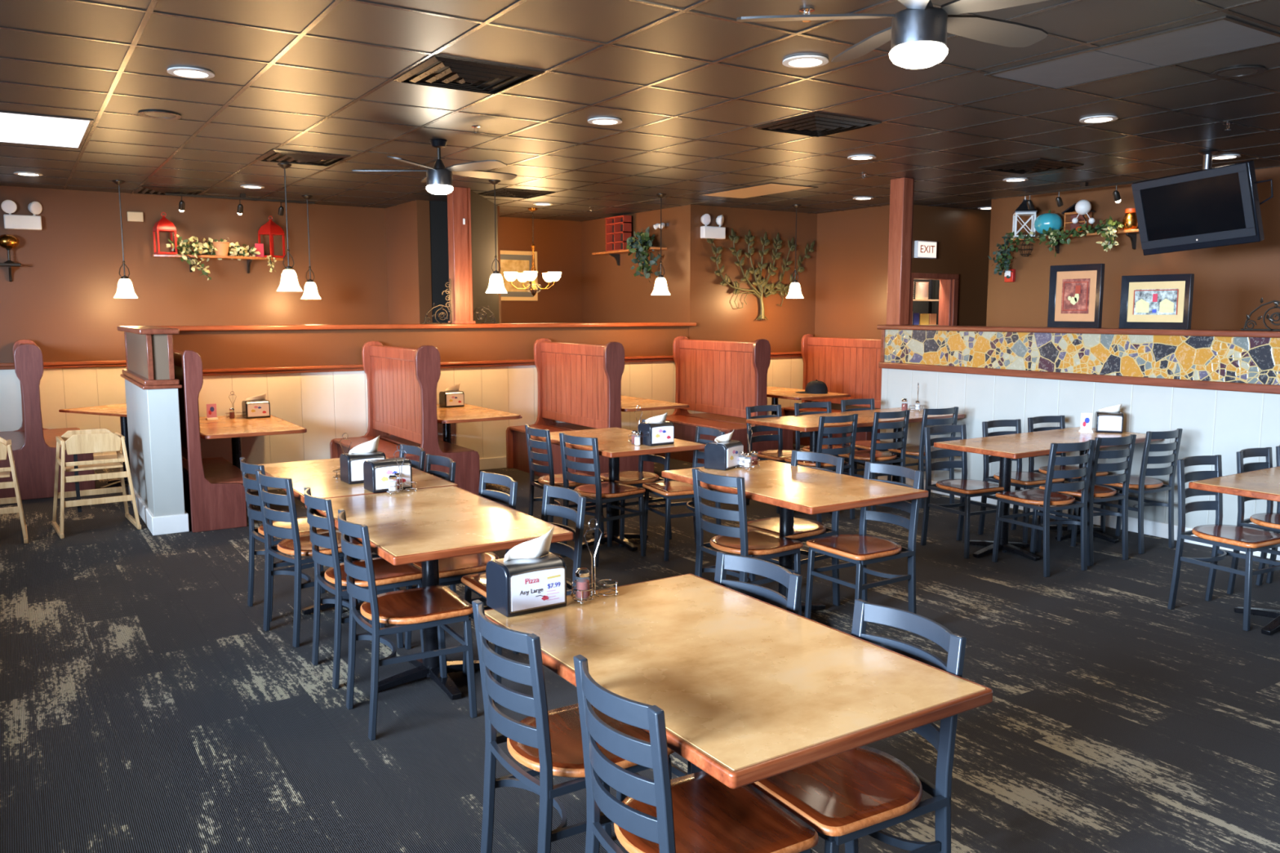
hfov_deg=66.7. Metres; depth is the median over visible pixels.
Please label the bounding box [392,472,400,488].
glass shaker
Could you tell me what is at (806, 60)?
recessed light
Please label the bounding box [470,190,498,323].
wall
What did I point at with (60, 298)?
wall
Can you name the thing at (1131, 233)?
wall shelf
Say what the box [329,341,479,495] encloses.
bench
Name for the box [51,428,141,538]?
high chair
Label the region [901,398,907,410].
glass shaker
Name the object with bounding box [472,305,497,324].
scroll
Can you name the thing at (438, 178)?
ceiling fan
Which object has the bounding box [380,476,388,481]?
print
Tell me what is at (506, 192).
ceiling vent
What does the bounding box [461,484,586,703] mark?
dining chair
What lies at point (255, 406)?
napkin dispenser
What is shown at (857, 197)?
recessed light
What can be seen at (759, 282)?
tree
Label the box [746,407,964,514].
dining table
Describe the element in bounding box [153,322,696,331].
trim
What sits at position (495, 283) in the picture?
pendant lamp
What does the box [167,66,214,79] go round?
recessed light
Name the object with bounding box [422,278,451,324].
scroll
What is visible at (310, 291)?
pendant lamp
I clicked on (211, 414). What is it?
menu card
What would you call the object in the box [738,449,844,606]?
dining chair
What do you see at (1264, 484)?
dining table
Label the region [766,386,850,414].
table
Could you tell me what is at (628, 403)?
table
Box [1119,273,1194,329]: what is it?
framed picture
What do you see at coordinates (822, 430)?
dining chair
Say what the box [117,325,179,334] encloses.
trim
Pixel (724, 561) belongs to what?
dining chair
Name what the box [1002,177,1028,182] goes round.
recessed light
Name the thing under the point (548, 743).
dining chair
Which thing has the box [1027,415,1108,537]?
dining chair
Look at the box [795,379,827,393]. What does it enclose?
baseball cap
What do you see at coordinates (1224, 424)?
wall
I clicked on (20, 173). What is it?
recessed light
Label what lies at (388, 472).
print
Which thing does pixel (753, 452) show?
glass shaker
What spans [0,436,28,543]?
high chair
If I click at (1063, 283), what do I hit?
print
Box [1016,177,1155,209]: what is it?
track light
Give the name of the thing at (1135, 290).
print
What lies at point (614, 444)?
dining table
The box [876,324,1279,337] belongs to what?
trim
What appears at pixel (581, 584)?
glass shaker
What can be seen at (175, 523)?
baseboard
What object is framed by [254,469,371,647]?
dining chair
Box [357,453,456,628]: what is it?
dining chair
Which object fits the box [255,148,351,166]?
ceiling vent
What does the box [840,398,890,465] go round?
dining chair
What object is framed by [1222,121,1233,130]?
sprinkler head
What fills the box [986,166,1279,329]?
wall
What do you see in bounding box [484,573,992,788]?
dining table
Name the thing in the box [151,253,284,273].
wall shelf
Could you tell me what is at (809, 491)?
dining table
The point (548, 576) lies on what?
print
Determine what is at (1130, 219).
jar
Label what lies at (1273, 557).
dining chair
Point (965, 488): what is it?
dining chair
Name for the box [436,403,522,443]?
table
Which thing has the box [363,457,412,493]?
napkin dispenser
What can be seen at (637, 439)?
glass shaker
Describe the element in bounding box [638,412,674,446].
napkin dispenser
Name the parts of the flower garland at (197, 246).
stem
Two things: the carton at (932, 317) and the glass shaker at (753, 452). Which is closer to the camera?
the glass shaker at (753, 452)
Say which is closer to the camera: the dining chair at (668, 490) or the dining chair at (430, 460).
the dining chair at (430, 460)
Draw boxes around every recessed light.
[13,171,43,176]
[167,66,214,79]
[240,185,264,188]
[533,202,552,205]
[587,117,622,124]
[782,54,828,68]
[847,155,875,159]
[853,196,873,199]
[977,206,991,209]
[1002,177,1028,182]
[1079,115,1118,123]
[1212,154,1240,159]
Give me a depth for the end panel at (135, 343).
7.30 m
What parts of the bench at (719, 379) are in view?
seat, seat, rail, rail, panel, seat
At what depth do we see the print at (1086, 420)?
7.28 m
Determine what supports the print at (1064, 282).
attached to the framed picture at (1076, 291)
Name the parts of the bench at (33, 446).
seat, seat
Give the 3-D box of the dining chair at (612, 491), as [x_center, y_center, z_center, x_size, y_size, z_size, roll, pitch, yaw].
[-0.264,0.464,6.575,0.487,0.851,0.414,-6,9,-42]
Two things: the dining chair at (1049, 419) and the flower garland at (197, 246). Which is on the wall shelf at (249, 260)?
the flower garland at (197, 246)
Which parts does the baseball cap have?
crown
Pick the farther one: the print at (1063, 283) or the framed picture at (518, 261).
the framed picture at (518, 261)
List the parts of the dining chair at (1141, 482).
leg, foot rail, seat, seat frame, leg, leg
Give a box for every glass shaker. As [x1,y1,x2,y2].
[229,408,234,418]
[388,474,397,491]
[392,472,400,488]
[575,568,590,598]
[631,430,637,444]
[634,431,640,444]
[738,451,746,465]
[744,453,751,466]
[751,450,758,464]
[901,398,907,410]
[915,400,919,409]
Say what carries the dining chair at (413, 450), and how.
on the floor
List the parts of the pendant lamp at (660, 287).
rod, lamp shade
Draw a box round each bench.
[0,339,95,500]
[173,349,255,532]
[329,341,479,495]
[506,337,653,476]
[649,336,793,463]
[781,333,881,445]
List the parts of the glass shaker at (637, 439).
lid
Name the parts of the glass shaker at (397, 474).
lid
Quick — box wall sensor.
[127,211,143,222]
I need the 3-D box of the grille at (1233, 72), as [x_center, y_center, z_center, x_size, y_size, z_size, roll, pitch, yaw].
[3.103,-1.841,5.055,0.180,0.007,0.180,-4,8,-33]
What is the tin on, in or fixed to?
on the wall shelf at (249, 260)
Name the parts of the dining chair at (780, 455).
leg, seat frame, seat, leg, leg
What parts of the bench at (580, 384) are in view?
seat, seat, seat, rail, rail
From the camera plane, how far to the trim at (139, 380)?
7.20 m
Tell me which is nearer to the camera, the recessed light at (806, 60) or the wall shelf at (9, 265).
the recessed light at (806, 60)
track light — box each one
[164,192,315,215]
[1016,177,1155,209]
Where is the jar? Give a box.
[1122,208,1137,230]
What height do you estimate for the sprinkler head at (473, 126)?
0.046 m
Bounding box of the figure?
[1071,200,1094,232]
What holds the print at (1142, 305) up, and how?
attached to the framed picture at (1160, 301)
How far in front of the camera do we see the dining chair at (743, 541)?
4.96 m
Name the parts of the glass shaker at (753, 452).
lid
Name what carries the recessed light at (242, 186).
in the ceiling
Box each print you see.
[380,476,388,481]
[386,470,392,474]
[500,259,529,292]
[541,595,548,600]
[546,574,560,578]
[1061,278,1090,313]
[1062,282,1064,311]
[1064,281,1087,283]
[1070,297,1076,305]
[1074,293,1079,302]
[1075,285,1080,293]
[1084,417,1089,423]
[1085,281,1088,311]
[1132,289,1135,314]
[1133,288,1177,315]
[1134,288,1177,291]
[1135,298,1149,312]
[1152,293,1157,302]
[1159,298,1173,312]
[1175,288,1178,315]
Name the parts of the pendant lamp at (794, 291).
lamp shade, rod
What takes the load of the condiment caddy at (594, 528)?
on the dining table at (748, 690)
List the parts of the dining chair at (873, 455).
seat, foot rail, seat frame, leg, leg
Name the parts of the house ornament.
frame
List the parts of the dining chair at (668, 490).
leg, leg, foot rail, seat, seat frame, leg, leg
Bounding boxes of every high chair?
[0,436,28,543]
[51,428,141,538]
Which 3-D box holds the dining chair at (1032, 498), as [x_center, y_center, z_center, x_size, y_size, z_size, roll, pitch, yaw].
[2.628,0.495,6.324,0.414,0.851,0.487,-3,8,-27]
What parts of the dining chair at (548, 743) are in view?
leg, leg, foot rail, seat frame, seat, leg, leg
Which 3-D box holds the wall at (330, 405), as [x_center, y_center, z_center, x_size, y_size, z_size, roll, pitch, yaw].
[-1.025,-1.043,10.580,7.770,2.900,0.160,-4,8,-33]
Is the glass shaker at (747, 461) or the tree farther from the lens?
the tree
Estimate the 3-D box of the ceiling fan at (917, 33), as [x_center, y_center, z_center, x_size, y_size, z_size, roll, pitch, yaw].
[1.016,-1.457,3.409,1.180,0.388,1.226,-4,8,-33]
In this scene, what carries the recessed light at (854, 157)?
in the ceiling
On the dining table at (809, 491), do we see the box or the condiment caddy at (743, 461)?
the condiment caddy at (743, 461)
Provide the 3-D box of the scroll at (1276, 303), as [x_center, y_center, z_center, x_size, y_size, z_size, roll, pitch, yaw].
[4.242,-0.759,6.580,0.029,0.232,0.329,-4,8,-33]
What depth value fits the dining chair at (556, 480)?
6.83 m
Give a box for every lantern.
[152,212,177,254]
[257,215,285,257]
[1012,195,1036,237]
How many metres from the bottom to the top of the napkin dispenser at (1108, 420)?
0.218 m
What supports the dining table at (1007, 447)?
on the floor
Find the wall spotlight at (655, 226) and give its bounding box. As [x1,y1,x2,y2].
[653,222,668,229]
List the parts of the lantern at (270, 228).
corner post, corner post, corner post, corner post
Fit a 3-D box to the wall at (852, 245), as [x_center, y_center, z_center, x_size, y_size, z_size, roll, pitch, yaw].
[2.636,-1.233,12.200,0.150,2.900,1.400,-4,8,-33]
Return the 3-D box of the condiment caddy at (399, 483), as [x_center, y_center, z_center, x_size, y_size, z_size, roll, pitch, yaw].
[-1.203,0.206,4.856,0.157,0.245,0.114,-5,9,-38]
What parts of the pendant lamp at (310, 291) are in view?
rod, lamp shade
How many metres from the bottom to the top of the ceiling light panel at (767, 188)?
0.008 m
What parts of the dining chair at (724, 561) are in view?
leg, foot rail, leg, leg, leg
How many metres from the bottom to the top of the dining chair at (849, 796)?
0.851 m
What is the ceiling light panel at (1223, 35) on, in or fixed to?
attached to the ceiling
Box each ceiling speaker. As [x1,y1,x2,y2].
[137,110,182,119]
[1208,65,1266,79]
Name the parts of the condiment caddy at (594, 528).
handle, frame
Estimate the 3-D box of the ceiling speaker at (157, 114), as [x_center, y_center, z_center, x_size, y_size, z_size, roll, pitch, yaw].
[-3.042,-1.977,6.167,0.254,0.010,0.254,-4,8,-33]
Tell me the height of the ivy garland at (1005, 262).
0.482 m
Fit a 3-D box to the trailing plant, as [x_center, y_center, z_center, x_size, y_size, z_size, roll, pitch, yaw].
[0.000,-2.112,11.963,0.377,0.708,0.777,-3,7,-25]
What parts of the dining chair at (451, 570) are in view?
leg, foot rail, seat, seat frame, leg, leg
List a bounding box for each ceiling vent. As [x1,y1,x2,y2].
[133,185,205,195]
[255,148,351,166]
[393,55,544,94]
[479,187,555,198]
[752,111,882,137]
[978,158,1083,173]
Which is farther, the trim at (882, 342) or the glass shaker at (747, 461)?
the trim at (882, 342)
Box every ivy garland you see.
[987,232,1021,278]
[1007,215,1123,245]
[1040,226,1057,257]
[1095,220,1119,252]
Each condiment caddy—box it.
[224,391,242,417]
[333,432,351,479]
[386,444,417,494]
[570,518,617,604]
[627,404,642,441]
[735,424,759,470]
[908,382,923,411]
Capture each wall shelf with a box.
[0,262,21,281]
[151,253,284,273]
[591,246,666,266]
[1013,228,1139,253]
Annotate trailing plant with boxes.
[626,226,662,281]
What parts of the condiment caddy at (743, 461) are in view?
frame, handle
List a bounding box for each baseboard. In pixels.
[93,453,123,465]
[128,484,189,535]
[250,456,506,492]
[877,475,1279,560]
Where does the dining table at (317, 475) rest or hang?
on the floor
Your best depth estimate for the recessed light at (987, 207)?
11.73 m
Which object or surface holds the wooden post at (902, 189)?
on the trim at (1192, 332)
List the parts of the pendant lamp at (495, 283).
rod, lamp shade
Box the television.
[1131,149,1273,255]
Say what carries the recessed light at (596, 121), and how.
in the ceiling
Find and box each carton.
[912,312,919,324]
[919,313,928,324]
[928,313,936,324]
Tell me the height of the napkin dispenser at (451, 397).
0.240 m
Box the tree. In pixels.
[706,228,815,319]
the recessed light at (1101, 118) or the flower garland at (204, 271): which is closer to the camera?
the recessed light at (1101, 118)
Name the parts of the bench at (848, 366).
seat, seat, panel, rail, rail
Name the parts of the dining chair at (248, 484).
leg, leg, seat frame, seat, foot rail, leg, leg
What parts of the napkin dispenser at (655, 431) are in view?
plate, card frame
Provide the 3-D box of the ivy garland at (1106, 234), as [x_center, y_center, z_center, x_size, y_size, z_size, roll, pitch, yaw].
[4.537,-1.843,9.426,0.195,0.304,0.204,-1,7,-6]
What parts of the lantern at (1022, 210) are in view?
corner post, corner post, corner post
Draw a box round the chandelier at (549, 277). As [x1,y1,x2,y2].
[503,207,561,296]
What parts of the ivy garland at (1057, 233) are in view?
stem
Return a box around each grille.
[144,112,175,117]
[1217,68,1257,76]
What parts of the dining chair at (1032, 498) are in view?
leg, leg, seat, foot rail, seat frame, leg, leg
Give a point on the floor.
(145, 707)
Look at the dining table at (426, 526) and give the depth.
4.22 m
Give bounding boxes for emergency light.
[0,200,42,230]
[700,213,725,239]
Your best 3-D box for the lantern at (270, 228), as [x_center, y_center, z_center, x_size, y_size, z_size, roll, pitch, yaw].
[-4.180,-2.152,11.030,0.200,0.468,0.200,4,8,28]
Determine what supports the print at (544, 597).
attached to the napkin dispenser at (530, 578)
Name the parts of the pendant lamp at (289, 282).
rod, lamp shade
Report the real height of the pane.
0.275 m
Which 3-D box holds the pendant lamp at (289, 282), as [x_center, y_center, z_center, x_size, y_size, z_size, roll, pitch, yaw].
[-3.027,-1.701,8.345,0.210,1.070,0.210,-4,8,-33]
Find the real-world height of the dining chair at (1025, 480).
0.851 m
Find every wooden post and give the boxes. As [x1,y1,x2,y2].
[447,186,475,324]
[886,177,914,324]
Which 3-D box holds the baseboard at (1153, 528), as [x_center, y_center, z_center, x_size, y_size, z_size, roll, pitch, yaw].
[5.004,0.975,5.435,0.016,0.110,9.830,-4,8,-33]
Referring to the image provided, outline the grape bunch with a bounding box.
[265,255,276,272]
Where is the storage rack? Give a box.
[912,280,938,325]
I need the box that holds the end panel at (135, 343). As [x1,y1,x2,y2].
[126,332,169,379]
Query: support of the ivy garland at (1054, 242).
hanging from the wall shelf at (1131, 233)
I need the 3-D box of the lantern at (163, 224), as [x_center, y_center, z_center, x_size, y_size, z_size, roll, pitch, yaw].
[-5.093,-2.070,10.421,0.190,0.447,0.190,-5,9,-38]
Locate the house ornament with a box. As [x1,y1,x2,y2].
[1061,203,1095,234]
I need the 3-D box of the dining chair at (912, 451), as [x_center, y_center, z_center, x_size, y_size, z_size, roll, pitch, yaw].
[2.459,0.243,8.453,0.414,0.851,0.487,-3,8,-27]
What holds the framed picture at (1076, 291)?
on the trim at (1192, 332)
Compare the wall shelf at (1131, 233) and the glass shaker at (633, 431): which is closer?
the glass shaker at (633, 431)
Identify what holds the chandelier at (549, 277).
hanging from the ceiling
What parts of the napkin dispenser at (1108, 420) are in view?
card frame, plate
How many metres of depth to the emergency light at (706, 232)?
11.48 m
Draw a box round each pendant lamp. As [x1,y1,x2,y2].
[111,180,137,297]
[276,163,302,291]
[301,195,320,299]
[485,179,506,293]
[651,193,670,294]
[786,204,803,297]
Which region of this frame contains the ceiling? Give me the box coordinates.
[0,0,1279,221]
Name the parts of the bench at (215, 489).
rail, panel, rail, seat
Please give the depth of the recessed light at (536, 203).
11.28 m
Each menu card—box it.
[205,403,218,420]
[1078,413,1093,432]
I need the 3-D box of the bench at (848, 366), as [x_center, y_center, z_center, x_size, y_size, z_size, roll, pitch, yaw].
[2.396,-0.421,11.840,0.505,1.372,1.500,-4,8,-33]
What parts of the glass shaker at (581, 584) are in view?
lid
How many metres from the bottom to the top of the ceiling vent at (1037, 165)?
0.044 m
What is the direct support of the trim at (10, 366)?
attached to the wall at (60, 298)
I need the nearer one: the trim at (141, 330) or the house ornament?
the trim at (141, 330)
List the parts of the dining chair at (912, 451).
leg, seat, seat frame, foot rail, leg, leg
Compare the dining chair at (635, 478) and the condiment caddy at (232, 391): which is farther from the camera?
the condiment caddy at (232, 391)
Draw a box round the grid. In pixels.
[0,0,1279,221]
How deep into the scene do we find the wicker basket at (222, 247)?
10.63 m
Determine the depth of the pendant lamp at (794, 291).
11.50 m
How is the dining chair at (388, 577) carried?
on the floor
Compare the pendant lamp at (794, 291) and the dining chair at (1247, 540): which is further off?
the pendant lamp at (794, 291)
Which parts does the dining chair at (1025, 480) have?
leg, foot rail, leg, seat frame, leg, seat, leg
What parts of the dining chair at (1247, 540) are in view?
leg, leg, seat frame, foot rail, seat, leg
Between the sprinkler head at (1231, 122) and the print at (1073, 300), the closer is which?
the sprinkler head at (1231, 122)
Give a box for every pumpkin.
[1034,209,1063,234]
[1075,224,1084,231]
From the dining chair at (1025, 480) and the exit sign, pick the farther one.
the exit sign
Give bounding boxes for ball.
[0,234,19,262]
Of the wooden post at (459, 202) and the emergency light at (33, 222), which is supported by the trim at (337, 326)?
the wooden post at (459, 202)
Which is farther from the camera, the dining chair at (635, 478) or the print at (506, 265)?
the print at (506, 265)
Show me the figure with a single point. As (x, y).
(1082, 207)
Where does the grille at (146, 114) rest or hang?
attached to the ceiling speaker at (157, 114)
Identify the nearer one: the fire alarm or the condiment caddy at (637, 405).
the condiment caddy at (637, 405)
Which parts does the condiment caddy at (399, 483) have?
handle, frame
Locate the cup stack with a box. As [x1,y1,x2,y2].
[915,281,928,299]
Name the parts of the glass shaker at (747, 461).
lid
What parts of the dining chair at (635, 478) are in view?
leg, seat, foot rail, seat frame, leg, leg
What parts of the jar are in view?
lid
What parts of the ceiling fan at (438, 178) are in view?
blade, blade, blade, light globe, blade, blade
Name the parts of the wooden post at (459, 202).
trim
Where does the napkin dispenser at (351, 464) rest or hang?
on the dining table at (317, 475)
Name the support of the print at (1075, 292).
attached to the framed picture at (1076, 291)
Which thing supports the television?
hanging from the ceiling
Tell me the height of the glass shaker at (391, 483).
0.083 m
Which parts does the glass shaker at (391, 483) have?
lid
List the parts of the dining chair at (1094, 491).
leg, leg, seat, foot rail, leg, seat frame, leg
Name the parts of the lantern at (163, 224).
corner post, corner post, corner post, corner post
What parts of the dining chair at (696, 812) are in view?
leg, leg, seat frame, seat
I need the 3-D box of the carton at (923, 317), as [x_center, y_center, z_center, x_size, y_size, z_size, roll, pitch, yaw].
[3.555,-1.357,12.304,0.160,0.140,0.120,-4,8,-33]
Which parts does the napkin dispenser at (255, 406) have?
plate, card frame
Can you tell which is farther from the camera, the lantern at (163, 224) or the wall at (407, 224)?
the wall at (407, 224)
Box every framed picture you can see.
[500,250,537,300]
[1047,263,1105,328]
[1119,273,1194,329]
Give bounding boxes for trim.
[0,360,126,369]
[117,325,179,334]
[120,368,182,389]
[124,331,174,380]
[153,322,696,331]
[202,351,801,376]
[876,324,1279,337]
[878,361,1279,394]
[880,329,885,361]
[909,272,959,325]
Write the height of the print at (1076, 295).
0.079 m
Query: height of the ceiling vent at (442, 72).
0.044 m
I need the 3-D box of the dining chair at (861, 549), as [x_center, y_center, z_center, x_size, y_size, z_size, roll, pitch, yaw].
[1.169,0.644,5.066,0.487,0.851,0.414,-4,8,-33]
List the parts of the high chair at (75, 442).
leg, rail, armrest, leg, panel, backrest, seat, rail, armrest, rail, leg, leg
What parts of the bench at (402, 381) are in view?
seat, seat, rail, rail, seat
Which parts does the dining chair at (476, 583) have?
leg, seat, foot rail, leg, seat frame, leg, leg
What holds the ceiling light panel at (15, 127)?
attached to the ceiling
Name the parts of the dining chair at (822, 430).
seat, seat frame, leg, leg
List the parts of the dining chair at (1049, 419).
leg, seat frame, leg, leg, seat, leg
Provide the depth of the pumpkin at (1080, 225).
9.74 m
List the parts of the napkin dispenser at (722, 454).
plate, card frame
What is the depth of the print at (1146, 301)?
7.26 m
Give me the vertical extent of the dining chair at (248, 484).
0.851 m
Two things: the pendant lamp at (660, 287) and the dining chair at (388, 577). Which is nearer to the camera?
the dining chair at (388, 577)
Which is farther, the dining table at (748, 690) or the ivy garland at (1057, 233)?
the ivy garland at (1057, 233)
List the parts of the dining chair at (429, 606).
leg, leg, seat frame, foot rail, seat, leg, leg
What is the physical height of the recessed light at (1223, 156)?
0.012 m
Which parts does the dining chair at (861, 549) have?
leg, seat, leg, foot rail, seat frame, leg, leg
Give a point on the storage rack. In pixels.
(931, 282)
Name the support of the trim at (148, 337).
attached to the wall at (330, 405)
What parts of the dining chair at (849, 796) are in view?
leg, seat, leg, seat frame, foot rail, leg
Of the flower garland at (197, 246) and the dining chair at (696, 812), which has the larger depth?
the flower garland at (197, 246)
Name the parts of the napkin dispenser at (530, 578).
plate, card frame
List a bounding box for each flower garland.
[166,234,260,262]
[179,251,211,279]
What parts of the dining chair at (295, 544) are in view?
leg, leg, seat frame, foot rail, seat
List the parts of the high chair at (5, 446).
panel, backrest, seat, rail, armrest, leg, leg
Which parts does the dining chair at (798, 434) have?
leg, leg, seat, leg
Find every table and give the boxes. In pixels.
[58,403,130,488]
[199,414,306,510]
[257,457,457,614]
[305,485,573,700]
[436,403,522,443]
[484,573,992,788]
[530,427,705,551]
[621,395,688,411]
[661,459,928,622]
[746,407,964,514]
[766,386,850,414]
[933,426,1162,560]
[1188,466,1279,635]
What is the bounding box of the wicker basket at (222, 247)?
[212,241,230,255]
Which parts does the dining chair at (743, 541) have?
leg, leg, seat frame, foot rail, leg, seat, leg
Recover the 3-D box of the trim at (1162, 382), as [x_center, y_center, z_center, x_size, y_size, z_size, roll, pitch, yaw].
[5.077,-0.114,5.362,0.235,0.060,9.845,-4,8,-33]
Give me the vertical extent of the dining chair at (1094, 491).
0.851 m
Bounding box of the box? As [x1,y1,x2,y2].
[604,215,631,251]
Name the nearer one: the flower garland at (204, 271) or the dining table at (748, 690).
the dining table at (748, 690)
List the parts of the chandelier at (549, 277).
lamp shade, arm, lamp shade, lamp shade, chain, stem, arm, lamp shade, lamp shade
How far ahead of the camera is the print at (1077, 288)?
7.77 m
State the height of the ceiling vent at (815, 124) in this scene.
0.044 m
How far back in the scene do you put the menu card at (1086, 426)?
7.28 m
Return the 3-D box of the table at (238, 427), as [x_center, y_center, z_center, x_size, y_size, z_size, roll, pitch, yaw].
[-3.360,0.332,8.190,0.775,0.721,1.440,-4,8,-33]
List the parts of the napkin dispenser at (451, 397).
plate, card frame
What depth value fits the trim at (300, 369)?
9.38 m
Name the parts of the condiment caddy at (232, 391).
handle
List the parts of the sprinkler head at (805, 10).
frame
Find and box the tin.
[254,243,264,257]
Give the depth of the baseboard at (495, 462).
10.27 m
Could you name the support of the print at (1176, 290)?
attached to the framed picture at (1160, 301)
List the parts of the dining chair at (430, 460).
foot rail, leg, leg, leg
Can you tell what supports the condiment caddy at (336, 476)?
on the dining table at (317, 475)
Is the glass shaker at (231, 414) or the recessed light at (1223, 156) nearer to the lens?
the recessed light at (1223, 156)
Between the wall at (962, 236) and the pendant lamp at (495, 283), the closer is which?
the pendant lamp at (495, 283)
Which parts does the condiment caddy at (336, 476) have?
handle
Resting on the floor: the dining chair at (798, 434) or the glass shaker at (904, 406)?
the dining chair at (798, 434)
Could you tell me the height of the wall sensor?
0.100 m
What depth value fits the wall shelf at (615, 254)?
12.59 m
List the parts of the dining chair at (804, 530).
seat, foot rail, leg, seat frame, leg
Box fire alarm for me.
[1004,269,1015,282]
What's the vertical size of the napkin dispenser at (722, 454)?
0.218 m
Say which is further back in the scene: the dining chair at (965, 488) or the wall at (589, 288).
the wall at (589, 288)
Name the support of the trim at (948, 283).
attached to the wall at (962, 236)
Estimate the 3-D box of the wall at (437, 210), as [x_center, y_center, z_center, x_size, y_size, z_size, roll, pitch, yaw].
[-2.102,-1.148,11.455,0.780,2.900,0.150,-4,8,-33]
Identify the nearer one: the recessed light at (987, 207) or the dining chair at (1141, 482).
the dining chair at (1141, 482)
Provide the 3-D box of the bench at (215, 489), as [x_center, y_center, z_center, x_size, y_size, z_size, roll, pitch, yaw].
[-3.575,0.030,8.002,0.480,1.372,1.500,-4,8,-33]
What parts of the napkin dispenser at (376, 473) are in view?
plate, card frame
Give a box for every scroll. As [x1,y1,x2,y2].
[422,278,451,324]
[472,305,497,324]
[1240,297,1279,331]
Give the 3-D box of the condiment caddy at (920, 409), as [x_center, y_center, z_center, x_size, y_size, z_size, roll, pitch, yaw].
[2.515,-0.273,8.868,0.120,0.258,0.165,3,7,23]
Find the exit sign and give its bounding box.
[914,240,937,258]
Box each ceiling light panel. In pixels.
[0,110,93,148]
[697,182,818,199]
[983,15,1279,90]
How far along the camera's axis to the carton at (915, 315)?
12.16 m
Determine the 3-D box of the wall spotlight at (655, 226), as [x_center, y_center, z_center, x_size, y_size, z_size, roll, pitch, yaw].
[0.264,-2.422,11.760,0.156,0.078,0.186,-4,8,-33]
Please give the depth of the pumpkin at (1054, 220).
10.03 m
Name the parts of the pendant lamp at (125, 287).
rod, lamp shade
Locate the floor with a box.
[0,444,1279,852]
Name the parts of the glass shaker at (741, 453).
lid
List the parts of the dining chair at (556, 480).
leg, leg, seat frame, foot rail, seat, leg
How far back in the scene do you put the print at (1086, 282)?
7.72 m
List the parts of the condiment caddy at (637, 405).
handle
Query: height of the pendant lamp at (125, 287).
1.115 m
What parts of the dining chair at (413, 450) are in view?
leg, leg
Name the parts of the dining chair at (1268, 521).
leg, seat frame, leg, seat, foot rail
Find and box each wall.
[0,185,388,455]
[124,379,185,516]
[172,204,817,478]
[385,200,432,324]
[429,200,449,322]
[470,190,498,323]
[497,205,683,323]
[814,204,889,410]
[879,329,1279,528]
[911,204,991,326]
[912,279,939,324]
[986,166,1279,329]
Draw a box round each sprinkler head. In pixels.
[471,125,480,133]
[799,7,814,22]
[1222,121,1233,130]
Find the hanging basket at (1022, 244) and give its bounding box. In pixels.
[1018,239,1033,256]
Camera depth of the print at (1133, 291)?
7.40 m
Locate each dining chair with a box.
[240,457,346,622]
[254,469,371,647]
[303,486,423,688]
[337,508,477,740]
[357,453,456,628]
[371,444,425,552]
[404,471,519,653]
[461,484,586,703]
[471,600,674,852]
[524,424,604,544]
[559,432,645,567]
[573,654,818,852]
[594,418,671,546]
[616,551,802,801]
[642,426,724,560]
[692,467,803,615]
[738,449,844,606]
[745,404,791,513]
[750,599,966,852]
[784,413,857,523]
[794,401,857,474]
[804,462,923,619]
[837,409,910,511]
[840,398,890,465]
[887,406,958,508]
[920,424,1007,559]
[977,419,1064,543]
[991,439,1094,577]
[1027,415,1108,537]
[1035,434,1136,566]
[1093,428,1182,554]
[1167,454,1279,631]
[1226,447,1279,594]
[1266,444,1279,583]
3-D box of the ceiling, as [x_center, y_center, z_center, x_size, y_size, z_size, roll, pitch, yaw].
[1.264,-2.015,6.043,13.900,0.100,15.900,-4,8,-33]
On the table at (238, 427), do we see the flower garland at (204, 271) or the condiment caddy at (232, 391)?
the condiment caddy at (232, 391)
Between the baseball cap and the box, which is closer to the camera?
the baseball cap
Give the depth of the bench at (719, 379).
10.71 m
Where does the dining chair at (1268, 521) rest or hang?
on the floor
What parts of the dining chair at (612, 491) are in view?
leg, leg, leg, foot rail, seat, seat frame, leg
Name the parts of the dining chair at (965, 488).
leg, leg, foot rail, seat frame, leg, seat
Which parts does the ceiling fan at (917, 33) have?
blade, blade, blade, light globe, blade, blade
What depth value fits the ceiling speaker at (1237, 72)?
5.04 m
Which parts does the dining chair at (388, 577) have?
leg, leg, foot rail, seat frame, seat, leg, leg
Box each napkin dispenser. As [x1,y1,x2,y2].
[241,392,270,418]
[339,435,386,484]
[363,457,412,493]
[439,382,464,407]
[485,526,566,617]
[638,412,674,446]
[704,430,743,471]
[1094,403,1123,433]
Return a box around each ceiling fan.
[351,138,516,195]
[736,0,1048,68]
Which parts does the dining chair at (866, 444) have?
leg, seat frame, foot rail, seat, leg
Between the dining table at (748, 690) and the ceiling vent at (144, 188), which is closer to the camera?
the dining table at (748, 690)
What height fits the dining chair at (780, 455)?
0.851 m
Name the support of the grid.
attached to the ceiling
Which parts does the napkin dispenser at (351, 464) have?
plate, card frame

